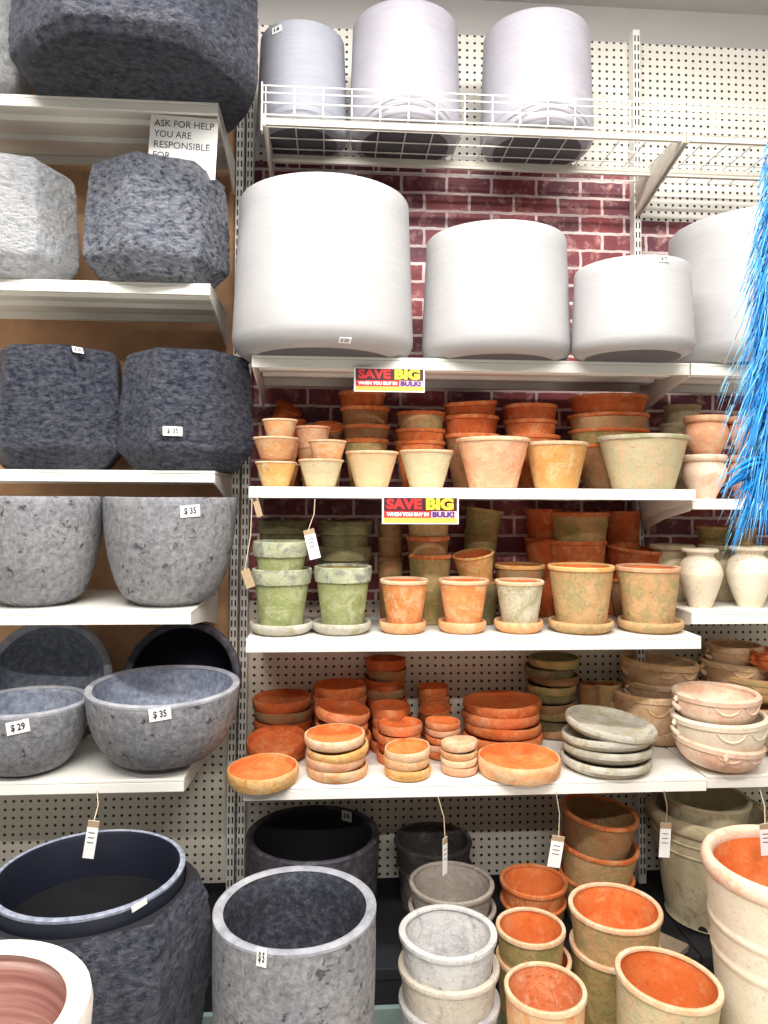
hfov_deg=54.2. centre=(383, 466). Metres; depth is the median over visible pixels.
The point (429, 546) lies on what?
flower pot
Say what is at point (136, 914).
planter
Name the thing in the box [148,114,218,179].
sign
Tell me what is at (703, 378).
steel shelf
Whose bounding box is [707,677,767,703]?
bowl
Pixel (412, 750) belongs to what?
saucer
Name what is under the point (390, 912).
shelf
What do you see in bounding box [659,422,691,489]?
flower pot
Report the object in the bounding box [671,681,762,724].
bowl
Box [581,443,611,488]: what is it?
flower pot
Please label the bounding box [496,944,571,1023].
flower pot
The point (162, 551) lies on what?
round planter
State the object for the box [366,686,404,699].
saucer
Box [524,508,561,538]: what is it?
flower pot
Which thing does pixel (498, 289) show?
planter
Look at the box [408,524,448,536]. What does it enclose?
flower pot
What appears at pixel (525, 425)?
flower pot
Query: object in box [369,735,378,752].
saucer
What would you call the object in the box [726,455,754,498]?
pot
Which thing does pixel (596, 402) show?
flower pot
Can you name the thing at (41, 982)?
flower pot
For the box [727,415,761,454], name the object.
pot
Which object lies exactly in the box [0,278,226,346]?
steel shelf
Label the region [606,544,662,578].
flower pot
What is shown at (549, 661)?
saucer
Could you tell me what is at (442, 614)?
flower pot
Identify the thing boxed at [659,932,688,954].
wooden plank
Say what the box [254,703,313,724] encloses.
saucer
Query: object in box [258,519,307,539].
flower pot
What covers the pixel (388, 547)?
flower pot
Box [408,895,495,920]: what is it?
flower pot
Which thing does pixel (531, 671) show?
saucer
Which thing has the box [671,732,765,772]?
bowl
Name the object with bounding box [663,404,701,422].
flower pot
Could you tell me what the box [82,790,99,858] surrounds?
price tag
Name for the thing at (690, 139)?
wire shelf
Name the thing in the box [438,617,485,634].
saucer
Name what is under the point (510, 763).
saucer
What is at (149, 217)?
planter
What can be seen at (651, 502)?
steel shelf
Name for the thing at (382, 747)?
saucer
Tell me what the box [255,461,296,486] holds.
flower pot
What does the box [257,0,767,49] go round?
wall
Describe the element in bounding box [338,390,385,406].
flower pot
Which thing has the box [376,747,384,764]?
saucer
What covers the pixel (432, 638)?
steel shelf
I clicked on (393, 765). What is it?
saucer
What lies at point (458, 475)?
flower pot
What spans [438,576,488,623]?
flower pot
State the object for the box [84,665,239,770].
bowl
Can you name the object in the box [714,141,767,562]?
tinsel
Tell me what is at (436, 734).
saucer
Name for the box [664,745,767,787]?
steel shelf
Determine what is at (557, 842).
price tag
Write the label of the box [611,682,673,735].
bowl
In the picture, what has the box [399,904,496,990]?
flower pot
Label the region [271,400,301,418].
flower pot
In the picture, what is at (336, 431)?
flower pot
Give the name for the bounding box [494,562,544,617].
flower pot
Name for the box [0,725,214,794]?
steel shelf
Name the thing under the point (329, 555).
flower pot
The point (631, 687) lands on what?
bowl
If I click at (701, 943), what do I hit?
shelf
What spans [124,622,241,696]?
bowl
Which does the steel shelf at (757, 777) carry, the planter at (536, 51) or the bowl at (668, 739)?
the bowl at (668, 739)
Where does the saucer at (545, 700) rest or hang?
on the saucer at (546, 709)
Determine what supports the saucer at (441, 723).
on the saucer at (436, 734)
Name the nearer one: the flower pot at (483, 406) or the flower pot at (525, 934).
the flower pot at (525, 934)
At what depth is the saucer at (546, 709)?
2.31 m
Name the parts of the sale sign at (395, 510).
panel, panel, panel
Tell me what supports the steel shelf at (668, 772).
attached to the shelving unit at (598, 220)
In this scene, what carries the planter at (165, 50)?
on the steel shelf at (52, 130)
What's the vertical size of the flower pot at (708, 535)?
0.061 m
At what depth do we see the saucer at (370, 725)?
2.32 m
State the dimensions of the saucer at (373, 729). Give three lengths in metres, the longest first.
0.122 x 0.120 x 0.036 m
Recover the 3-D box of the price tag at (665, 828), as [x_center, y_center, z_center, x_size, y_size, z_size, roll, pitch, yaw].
[0.756,0.966,2.036,0.030,0.205,0.075,-1,-3,34]
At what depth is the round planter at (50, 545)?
1.91 m
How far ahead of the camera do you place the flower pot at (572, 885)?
2.18 m
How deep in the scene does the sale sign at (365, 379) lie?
2.05 m
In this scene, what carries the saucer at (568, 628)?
on the steel shelf at (432, 638)
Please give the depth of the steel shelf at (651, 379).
2.19 m
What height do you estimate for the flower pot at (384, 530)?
0.121 m
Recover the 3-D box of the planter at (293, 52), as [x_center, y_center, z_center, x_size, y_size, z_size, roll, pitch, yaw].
[-0.249,-1.134,2.285,0.276,0.315,0.276,0,-2,4]
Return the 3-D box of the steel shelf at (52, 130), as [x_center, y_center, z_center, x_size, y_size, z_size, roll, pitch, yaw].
[-1.070,-0.943,2.191,1.210,0.107,0.363,1,-2,-4]
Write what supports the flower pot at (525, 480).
on the steel shelf at (651, 502)
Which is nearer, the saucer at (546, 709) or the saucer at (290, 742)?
the saucer at (290, 742)
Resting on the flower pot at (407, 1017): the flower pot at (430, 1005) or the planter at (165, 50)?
the flower pot at (430, 1005)
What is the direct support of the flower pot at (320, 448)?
on the flower pot at (316, 472)
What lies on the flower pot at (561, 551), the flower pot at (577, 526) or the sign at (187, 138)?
the flower pot at (577, 526)
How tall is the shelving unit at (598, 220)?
3.083 m
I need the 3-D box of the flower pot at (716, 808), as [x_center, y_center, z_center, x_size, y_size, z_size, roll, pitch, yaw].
[0.968,1.086,2.252,0.253,0.201,0.252,1,-2,-4]
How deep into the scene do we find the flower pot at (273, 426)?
2.04 m
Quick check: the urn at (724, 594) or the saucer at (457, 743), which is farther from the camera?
the urn at (724, 594)
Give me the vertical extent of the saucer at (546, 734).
0.030 m
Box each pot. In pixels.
[0,939,92,1023]
[251,566,311,625]
[253,436,298,460]
[253,539,307,570]
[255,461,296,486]
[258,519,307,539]
[262,418,297,436]
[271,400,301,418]
[288,464,299,486]
[289,418,305,486]
[290,440,299,461]
[295,425,330,444]
[298,445,312,486]
[298,459,343,486]
[308,439,346,458]
[311,421,342,438]
[314,563,371,624]
[318,520,371,547]
[318,545,371,564]
[333,439,342,486]
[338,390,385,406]
[340,405,389,424]
[342,424,389,438]
[344,438,388,486]
[345,450,398,486]
[377,520,402,537]
[377,536,403,557]
[377,556,403,618]
[380,576,428,623]
[394,440,445,487]
[394,822,471,912]
[395,428,445,440]
[396,410,445,428]
[396,858,471,880]
[398,950,499,1023]
[398,985,500,1023]
[399,449,453,487]
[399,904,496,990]
[406,535,449,559]
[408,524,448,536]
[408,553,451,624]
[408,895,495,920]
[409,861,494,916]
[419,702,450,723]
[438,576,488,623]
[439,583,444,617]
[443,400,496,415]
[444,414,498,433]
[444,433,499,487]
[452,548,493,581]
[456,436,530,487]
[464,528,498,578]
[466,506,503,530]
[482,579,497,624]
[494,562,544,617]
[495,577,543,623]
[496,907,565,967]
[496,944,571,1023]
[500,863,567,912]
[500,891,566,920]
[502,402,557,419]
[503,418,557,434]
[504,961,587,1023]
[506,433,560,487]
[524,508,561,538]
[524,537,555,566]
[526,441,588,488]
[539,567,554,616]
[547,562,614,623]
[550,540,606,614]
[552,511,609,541]
[558,861,635,921]
[559,829,639,885]
[561,793,639,860]
[567,411,649,429]
[567,427,649,443]
[568,393,648,414]
[568,882,663,967]
[569,928,660,1023]
[578,680,599,705]
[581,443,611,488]
[593,680,620,707]
[596,433,689,488]
[599,510,640,615]
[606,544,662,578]
[610,579,622,616]
[615,563,681,623]
[615,946,724,1023]
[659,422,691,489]
[662,788,752,828]
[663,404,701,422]
[682,454,727,498]
[683,414,729,453]
[696,526,727,545]
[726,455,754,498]
[726,526,757,545]
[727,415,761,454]
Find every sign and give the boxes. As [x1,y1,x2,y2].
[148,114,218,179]
[354,367,424,392]
[382,497,458,523]
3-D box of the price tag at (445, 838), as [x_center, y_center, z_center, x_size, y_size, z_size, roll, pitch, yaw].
[0.155,0.961,1.955,0.028,0.199,0.013,1,-2,-20]
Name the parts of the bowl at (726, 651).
handle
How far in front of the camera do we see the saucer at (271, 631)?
2.00 m
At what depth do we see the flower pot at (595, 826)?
2.17 m
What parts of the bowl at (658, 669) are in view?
handle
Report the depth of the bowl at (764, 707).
2.46 m
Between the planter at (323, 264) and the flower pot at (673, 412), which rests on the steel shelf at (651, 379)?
the planter at (323, 264)
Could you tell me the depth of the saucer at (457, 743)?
2.05 m
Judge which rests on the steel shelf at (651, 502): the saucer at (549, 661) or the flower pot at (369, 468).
the flower pot at (369, 468)
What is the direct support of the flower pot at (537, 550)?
on the flower pot at (547, 609)
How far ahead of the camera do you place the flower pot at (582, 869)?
2.13 m
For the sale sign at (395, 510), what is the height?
0.072 m
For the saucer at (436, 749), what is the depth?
2.13 m
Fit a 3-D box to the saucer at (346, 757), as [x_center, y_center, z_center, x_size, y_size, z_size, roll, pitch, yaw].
[-0.124,0.760,2.027,0.165,0.045,0.165,-2,-3,40]
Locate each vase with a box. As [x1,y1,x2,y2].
[679,547,723,607]
[724,545,767,607]
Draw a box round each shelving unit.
[0,87,246,889]
[236,25,645,884]
[640,44,767,876]
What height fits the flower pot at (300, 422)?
0.211 m
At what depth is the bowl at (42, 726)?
1.83 m
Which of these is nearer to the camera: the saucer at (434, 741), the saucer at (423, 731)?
the saucer at (434, 741)
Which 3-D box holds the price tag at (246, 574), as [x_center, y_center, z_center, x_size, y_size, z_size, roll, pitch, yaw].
[-0.360,0.204,1.991,0.040,0.238,0.002,1,-2,-4]
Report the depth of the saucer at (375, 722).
2.19 m
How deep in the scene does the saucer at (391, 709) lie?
2.21 m
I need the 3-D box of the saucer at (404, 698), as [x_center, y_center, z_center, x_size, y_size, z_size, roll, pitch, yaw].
[0.010,0.738,2.360,0.126,0.034,0.126,1,-1,-31]
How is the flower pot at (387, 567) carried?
on the steel shelf at (432, 638)
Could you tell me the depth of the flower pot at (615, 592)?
2.35 m
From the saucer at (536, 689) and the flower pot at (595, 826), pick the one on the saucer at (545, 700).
the saucer at (536, 689)
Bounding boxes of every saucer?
[226,753,298,794]
[246,724,306,759]
[250,618,312,636]
[252,688,311,713]
[253,718,311,731]
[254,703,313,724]
[304,723,364,752]
[305,753,365,772]
[306,759,367,783]
[307,737,368,763]
[312,617,370,635]
[313,678,366,700]
[313,694,366,705]
[314,698,369,725]
[316,718,367,733]
[364,674,404,691]
[365,654,404,671]
[365,729,370,742]
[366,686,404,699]
[367,667,406,681]
[367,695,406,706]
[368,719,372,728]
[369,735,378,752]
[370,699,409,720]
[372,713,412,728]
[372,727,376,739]
[376,728,420,745]
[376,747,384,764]
[378,716,422,737]
[379,618,425,634]
[379,738,420,752]
[383,753,428,771]
[384,738,429,762]
[384,762,430,781]
[417,713,425,726]
[418,682,447,698]
[418,694,449,705]
[421,727,425,735]
[424,739,440,752]
[425,715,459,731]
[425,726,460,738]
[425,732,459,745]
[429,752,440,760]
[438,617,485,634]
[440,747,476,761]
[440,755,476,768]
[440,763,477,776]
[441,735,477,752]
[461,708,539,729]
[462,728,542,750]
[463,690,541,718]
[463,720,541,741]
[477,742,561,785]
[494,616,542,633]
[524,661,574,679]
[525,687,575,704]
[526,678,576,697]
[529,652,579,670]
[530,672,579,687]
[539,713,566,722]
[539,720,567,731]
[540,700,575,714]
[541,730,562,739]
[548,615,614,634]
[560,747,652,779]
[561,724,650,753]
[562,739,653,765]
[565,705,657,745]
[617,615,684,634]
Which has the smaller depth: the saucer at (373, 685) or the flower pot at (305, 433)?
the flower pot at (305, 433)
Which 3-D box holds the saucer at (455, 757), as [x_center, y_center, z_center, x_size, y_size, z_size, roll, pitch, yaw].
[0.204,0.780,2.053,0.102,0.028,0.101,0,-2,17]
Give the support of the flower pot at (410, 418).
on the flower pot at (437, 434)
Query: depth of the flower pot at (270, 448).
2.04 m
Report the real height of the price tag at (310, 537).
0.162 m
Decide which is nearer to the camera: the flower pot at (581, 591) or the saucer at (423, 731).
the flower pot at (581, 591)
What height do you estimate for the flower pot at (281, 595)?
0.168 m
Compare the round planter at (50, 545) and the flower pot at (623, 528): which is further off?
the flower pot at (623, 528)
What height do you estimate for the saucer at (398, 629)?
0.032 m
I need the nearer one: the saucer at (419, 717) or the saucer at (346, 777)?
the saucer at (346, 777)
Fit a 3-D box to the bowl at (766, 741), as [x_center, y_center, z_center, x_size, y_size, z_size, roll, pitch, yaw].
[1.190,0.798,2.179,0.208,0.082,0.206,-1,-3,34]
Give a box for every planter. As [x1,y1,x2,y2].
[0,0,30,94]
[0,152,79,279]
[0,344,122,469]
[0,496,102,606]
[0,829,210,1023]
[8,0,257,132]
[82,151,230,289]
[103,496,236,606]
[117,347,253,472]
[212,865,375,1023]
[232,172,412,362]
[246,805,378,898]
[256,19,346,155]
[349,0,460,159]
[422,219,570,360]
[480,7,593,172]
[571,254,695,362]
[647,792,767,935]
[665,206,764,363]
[700,824,767,1023]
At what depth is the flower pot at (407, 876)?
2.25 m
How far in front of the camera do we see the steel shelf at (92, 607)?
1.90 m
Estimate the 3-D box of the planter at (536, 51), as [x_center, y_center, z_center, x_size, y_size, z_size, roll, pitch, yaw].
[0.472,-1.150,2.326,0.345,0.359,0.345,0,-2,3]
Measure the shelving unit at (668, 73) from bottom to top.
3.083 m
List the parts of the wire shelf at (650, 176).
post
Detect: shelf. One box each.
[0,94,234,193]
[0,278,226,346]
[0,469,230,496]
[0,589,217,624]
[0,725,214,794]
[202,889,225,1023]
[243,733,705,800]
[246,614,700,652]
[249,486,695,521]
[252,355,689,409]
[261,81,685,215]
[374,880,700,1023]
[639,103,767,215]
[641,499,763,529]
[642,876,713,973]
[644,363,756,411]
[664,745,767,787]
[675,599,767,624]
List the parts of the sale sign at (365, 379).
panel, panel, panel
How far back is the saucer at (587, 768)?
2.00 m
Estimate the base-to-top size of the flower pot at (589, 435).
0.138 m
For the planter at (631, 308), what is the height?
0.243 m
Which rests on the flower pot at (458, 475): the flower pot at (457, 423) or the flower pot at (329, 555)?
the flower pot at (457, 423)
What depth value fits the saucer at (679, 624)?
2.07 m
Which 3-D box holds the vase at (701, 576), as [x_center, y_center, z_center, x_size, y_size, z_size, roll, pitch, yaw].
[0.936,0.327,2.220,0.126,0.173,0.126,-1,-3,38]
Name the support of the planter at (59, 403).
on the steel shelf at (222, 481)
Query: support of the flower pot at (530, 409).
on the flower pot at (525, 425)
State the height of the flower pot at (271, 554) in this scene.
0.136 m
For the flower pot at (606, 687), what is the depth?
2.34 m
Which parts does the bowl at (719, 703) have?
handle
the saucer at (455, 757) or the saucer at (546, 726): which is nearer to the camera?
the saucer at (455, 757)
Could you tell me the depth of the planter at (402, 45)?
2.16 m
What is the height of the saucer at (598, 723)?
0.067 m
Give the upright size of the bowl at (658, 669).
0.102 m
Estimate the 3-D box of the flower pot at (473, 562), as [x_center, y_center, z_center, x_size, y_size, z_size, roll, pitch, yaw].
[0.265,0.303,2.229,0.123,0.119,0.124,1,-2,-10]
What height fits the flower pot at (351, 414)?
0.148 m
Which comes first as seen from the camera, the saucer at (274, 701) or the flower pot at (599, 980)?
the flower pot at (599, 980)
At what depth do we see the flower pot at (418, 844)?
2.36 m
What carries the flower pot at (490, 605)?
on the steel shelf at (432, 638)
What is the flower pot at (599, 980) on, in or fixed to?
on the floor
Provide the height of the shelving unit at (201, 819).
3.083 m
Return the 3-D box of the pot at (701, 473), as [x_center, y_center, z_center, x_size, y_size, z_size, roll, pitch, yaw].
[0.949,0.029,2.222,0.128,0.130,0.128,1,-2,-4]
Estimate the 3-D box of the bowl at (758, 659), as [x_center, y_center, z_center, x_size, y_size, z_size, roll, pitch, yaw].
[1.215,0.594,2.289,0.180,0.061,0.180,2,-3,-35]
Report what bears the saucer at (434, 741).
on the saucer at (436, 749)
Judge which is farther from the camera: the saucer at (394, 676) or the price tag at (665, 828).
the saucer at (394, 676)
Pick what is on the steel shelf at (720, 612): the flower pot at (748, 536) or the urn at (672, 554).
the urn at (672, 554)
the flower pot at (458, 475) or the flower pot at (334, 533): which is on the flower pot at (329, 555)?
the flower pot at (334, 533)
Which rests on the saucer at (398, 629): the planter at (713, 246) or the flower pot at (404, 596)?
the flower pot at (404, 596)
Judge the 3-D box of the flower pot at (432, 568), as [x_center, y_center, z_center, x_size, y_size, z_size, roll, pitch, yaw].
[0.137,0.363,2.242,0.132,0.206,0.132,1,-2,-4]
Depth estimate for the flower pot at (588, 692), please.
2.34 m
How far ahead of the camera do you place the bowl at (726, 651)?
2.36 m
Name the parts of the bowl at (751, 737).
handle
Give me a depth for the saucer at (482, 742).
2.21 m
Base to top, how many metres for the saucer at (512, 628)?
0.032 m
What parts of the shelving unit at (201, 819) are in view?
skirting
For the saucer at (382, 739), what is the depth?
2.10 m
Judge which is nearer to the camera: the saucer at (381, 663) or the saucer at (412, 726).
the saucer at (412, 726)
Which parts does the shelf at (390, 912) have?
kick plate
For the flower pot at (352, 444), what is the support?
on the steel shelf at (651, 502)
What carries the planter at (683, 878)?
on the shelf at (701, 943)
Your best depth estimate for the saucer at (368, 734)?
2.17 m
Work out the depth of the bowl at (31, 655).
2.25 m
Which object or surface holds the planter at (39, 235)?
on the steel shelf at (32, 299)
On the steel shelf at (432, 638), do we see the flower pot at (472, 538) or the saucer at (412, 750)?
the flower pot at (472, 538)
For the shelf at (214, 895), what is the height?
0.260 m
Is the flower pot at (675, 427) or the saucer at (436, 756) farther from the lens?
the flower pot at (675, 427)
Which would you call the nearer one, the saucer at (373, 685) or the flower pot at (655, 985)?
the flower pot at (655, 985)
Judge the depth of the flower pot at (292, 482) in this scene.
2.17 m
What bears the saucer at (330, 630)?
on the steel shelf at (432, 638)
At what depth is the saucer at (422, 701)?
2.34 m
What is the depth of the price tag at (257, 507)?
2.00 m
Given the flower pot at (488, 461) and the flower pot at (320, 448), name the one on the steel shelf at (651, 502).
the flower pot at (488, 461)
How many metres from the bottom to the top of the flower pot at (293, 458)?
0.071 m
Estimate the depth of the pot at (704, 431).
2.18 m
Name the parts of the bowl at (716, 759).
handle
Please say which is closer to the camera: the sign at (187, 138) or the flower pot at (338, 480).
the sign at (187, 138)
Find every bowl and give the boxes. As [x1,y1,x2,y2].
[0,625,111,726]
[0,685,86,776]
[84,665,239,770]
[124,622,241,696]
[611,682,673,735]
[619,651,699,686]
[621,673,699,698]
[651,733,675,745]
[670,706,767,751]
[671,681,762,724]
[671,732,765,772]
[698,654,767,682]
[704,639,764,665]
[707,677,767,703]
[749,646,767,670]
[759,704,767,714]
[764,734,767,751]
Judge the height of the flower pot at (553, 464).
0.133 m
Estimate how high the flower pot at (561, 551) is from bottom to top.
0.243 m
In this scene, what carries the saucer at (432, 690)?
on the saucer at (422, 701)
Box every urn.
[649,543,694,601]
[697,543,734,601]
[752,543,767,600]
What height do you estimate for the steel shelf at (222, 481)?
0.107 m
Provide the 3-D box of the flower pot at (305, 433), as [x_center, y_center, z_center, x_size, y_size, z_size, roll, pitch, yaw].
[-0.209,-0.068,2.205,0.106,0.101,0.106,1,-2,-4]
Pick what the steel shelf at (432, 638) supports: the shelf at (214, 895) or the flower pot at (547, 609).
the flower pot at (547, 609)
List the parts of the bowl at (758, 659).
handle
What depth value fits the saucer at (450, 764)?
2.01 m
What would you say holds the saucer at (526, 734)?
on the saucer at (482, 742)
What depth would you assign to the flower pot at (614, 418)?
2.23 m
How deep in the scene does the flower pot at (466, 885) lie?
2.11 m
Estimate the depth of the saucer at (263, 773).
1.96 m
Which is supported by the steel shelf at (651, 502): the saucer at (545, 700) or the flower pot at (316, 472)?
the flower pot at (316, 472)
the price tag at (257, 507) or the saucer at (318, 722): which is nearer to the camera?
the price tag at (257, 507)
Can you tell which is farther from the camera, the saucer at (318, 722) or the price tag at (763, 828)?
the saucer at (318, 722)
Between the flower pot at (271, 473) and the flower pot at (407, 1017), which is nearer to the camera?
the flower pot at (407, 1017)
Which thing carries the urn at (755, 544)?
on the steel shelf at (720, 612)
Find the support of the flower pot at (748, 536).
on the urn at (724, 594)
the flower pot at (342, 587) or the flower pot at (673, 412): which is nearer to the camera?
the flower pot at (342, 587)
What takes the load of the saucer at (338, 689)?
on the saucer at (363, 700)
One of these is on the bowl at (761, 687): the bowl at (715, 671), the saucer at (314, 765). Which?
the bowl at (715, 671)
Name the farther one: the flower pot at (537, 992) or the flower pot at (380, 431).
the flower pot at (380, 431)
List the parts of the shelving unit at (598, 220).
brick panel, skirting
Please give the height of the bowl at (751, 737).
0.114 m
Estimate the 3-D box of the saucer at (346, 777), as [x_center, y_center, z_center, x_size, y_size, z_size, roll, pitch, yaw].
[-0.127,0.814,2.028,0.167,0.030,0.168,1,-2,-18]
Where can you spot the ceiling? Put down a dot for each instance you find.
(753, 7)
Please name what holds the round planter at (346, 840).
on the shelf at (390, 912)
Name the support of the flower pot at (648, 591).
on the saucer at (679, 624)
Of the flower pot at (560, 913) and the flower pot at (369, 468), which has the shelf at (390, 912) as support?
the flower pot at (560, 913)
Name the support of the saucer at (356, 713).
on the saucer at (318, 722)
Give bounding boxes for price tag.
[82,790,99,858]
[241,500,254,588]
[253,498,262,516]
[303,500,320,559]
[438,797,446,875]
[547,792,564,867]
[659,790,670,857]
[759,790,767,855]
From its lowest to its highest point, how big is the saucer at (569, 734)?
0.050 m
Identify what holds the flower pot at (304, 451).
on the steel shelf at (651, 502)
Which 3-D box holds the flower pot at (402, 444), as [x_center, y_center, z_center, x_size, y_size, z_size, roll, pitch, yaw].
[0.110,-0.006,2.296,0.159,0.144,0.160,1,-2,-4]
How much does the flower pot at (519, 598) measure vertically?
0.134 m
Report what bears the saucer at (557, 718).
on the saucer at (546, 726)
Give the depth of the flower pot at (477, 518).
2.35 m
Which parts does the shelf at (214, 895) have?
kick plate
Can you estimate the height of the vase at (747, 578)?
0.179 m
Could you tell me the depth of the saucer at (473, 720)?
2.19 m
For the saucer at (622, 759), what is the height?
0.047 m
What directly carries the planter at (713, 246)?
on the steel shelf at (703, 378)
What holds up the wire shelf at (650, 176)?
attached to the shelving unit at (598, 220)
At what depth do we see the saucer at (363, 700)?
2.29 m
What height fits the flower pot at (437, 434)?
0.144 m
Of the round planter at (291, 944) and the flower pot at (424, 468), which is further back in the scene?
the flower pot at (424, 468)
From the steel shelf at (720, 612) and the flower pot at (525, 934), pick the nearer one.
the flower pot at (525, 934)
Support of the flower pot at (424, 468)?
on the steel shelf at (651, 502)
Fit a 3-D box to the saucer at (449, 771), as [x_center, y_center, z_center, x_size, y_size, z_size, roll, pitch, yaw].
[0.206,0.821,2.050,0.103,0.023,0.102,0,-2,6]
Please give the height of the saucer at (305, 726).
0.037 m
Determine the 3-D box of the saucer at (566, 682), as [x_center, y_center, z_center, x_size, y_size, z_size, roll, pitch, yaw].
[0.543,0.673,2.392,0.156,0.030,0.158,-1,-4,20]
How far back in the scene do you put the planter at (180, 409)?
2.02 m
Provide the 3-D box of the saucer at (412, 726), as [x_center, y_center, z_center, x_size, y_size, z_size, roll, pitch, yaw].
[0.047,0.742,2.139,0.126,0.030,0.127,-1,-4,18]
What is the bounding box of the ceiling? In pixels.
[486,0,767,14]
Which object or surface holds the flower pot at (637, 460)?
on the steel shelf at (651, 502)
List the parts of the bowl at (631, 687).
handle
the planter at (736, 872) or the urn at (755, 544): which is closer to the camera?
the planter at (736, 872)
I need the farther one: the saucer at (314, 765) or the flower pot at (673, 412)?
the flower pot at (673, 412)
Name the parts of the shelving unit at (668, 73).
skirting, brick panel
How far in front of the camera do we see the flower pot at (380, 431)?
2.23 m
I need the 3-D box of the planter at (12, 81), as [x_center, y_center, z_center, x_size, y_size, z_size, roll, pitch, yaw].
[-1.296,-1.196,2.076,0.598,0.386,0.598,0,-2,14]
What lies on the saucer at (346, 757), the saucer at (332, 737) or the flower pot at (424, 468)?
the saucer at (332, 737)
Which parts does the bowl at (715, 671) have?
handle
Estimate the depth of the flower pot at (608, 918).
1.93 m
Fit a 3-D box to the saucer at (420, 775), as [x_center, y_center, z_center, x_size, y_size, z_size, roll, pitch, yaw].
[0.064,0.816,2.022,0.126,0.028,0.125,-1,-3,17]
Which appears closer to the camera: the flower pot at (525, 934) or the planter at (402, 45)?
the flower pot at (525, 934)
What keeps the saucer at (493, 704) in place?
on the saucer at (473, 720)
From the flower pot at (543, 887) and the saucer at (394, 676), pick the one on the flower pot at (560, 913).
the flower pot at (543, 887)

